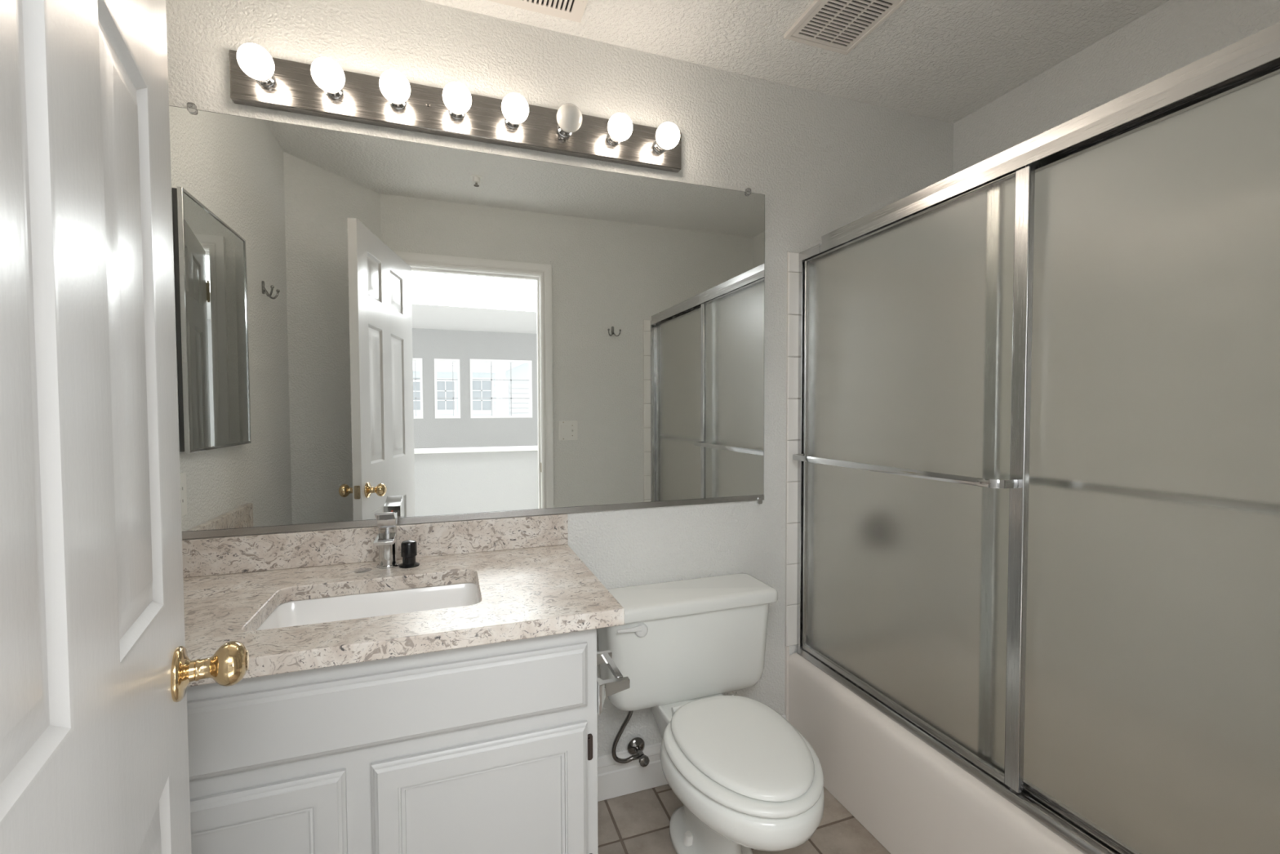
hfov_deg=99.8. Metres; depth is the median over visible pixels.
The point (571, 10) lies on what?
ceiling vent
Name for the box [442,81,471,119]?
bulb
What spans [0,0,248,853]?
door
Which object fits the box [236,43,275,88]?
bulb
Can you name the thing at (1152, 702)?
shower door
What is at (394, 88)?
bulb
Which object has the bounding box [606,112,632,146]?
bulb
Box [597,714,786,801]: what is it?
baseboard
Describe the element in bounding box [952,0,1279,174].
wall
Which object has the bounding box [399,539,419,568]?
air gap cap
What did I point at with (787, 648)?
trim
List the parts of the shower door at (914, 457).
rail, rail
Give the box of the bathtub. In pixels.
[787,652,1084,853]
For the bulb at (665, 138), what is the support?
attached to the vanity light bar
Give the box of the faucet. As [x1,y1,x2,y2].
[373,511,399,568]
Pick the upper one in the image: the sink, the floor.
the sink
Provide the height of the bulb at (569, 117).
0.076 m
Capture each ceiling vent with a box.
[487,0,587,22]
[783,0,906,54]
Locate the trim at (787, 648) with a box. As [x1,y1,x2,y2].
[785,645,789,720]
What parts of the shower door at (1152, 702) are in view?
rail, rail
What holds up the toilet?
on the floor
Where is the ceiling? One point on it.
(945, 60)
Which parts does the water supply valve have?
valve knob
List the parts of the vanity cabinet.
cabinet door, drawer, cabinet door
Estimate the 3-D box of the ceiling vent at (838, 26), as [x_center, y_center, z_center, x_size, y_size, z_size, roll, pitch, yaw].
[0.602,-1.209,1.589,0.239,0.013,0.261,-1,2,-19]
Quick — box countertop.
[182,513,624,686]
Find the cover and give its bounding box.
[353,567,371,573]
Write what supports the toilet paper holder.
attached to the vanity cabinet
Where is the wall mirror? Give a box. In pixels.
[168,102,764,538]
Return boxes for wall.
[165,0,953,756]
[785,251,799,646]
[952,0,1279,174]
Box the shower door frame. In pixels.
[796,22,1279,853]
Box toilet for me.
[597,573,824,853]
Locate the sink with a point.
(322, 610)
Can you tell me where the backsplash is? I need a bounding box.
[182,513,568,577]
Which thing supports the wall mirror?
attached to the wall at (822, 163)
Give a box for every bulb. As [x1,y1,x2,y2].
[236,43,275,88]
[311,57,345,99]
[378,69,410,110]
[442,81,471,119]
[501,93,528,128]
[556,102,582,137]
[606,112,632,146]
[653,121,679,153]
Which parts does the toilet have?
flush lever, tank, tank lid, lid, seat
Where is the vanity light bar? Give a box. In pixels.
[229,43,681,172]
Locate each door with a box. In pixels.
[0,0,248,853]
[792,161,1035,792]
[1022,57,1279,853]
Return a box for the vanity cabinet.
[186,628,598,853]
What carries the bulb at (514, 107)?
attached to the vanity light bar
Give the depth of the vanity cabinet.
1.02 m
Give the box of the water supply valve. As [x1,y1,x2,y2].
[611,710,649,766]
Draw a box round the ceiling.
[422,0,1169,123]
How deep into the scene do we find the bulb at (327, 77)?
1.36 m
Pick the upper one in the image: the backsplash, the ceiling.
the ceiling
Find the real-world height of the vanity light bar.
0.121 m
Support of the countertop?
on the vanity cabinet
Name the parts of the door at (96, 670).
knob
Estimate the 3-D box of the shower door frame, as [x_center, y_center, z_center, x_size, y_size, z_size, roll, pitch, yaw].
[0.865,0.113,1.268,0.064,1.498,1.532,-1,2,-19]
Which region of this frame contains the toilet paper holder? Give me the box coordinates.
[596,649,630,715]
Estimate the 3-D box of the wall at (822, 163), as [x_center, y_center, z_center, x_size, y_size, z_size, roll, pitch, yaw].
[0.022,-0.002,1.843,2.840,2.438,0.100,-1,2,-19]
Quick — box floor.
[597,783,890,853]
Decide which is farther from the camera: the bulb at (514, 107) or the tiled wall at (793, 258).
the tiled wall at (793, 258)
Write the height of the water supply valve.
0.244 m
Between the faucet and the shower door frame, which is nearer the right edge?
the shower door frame
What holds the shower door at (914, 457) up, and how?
attached to the shower door frame
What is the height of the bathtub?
0.368 m
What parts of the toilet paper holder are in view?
post, post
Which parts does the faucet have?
spout, handle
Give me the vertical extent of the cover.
0.003 m
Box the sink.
[256,582,479,630]

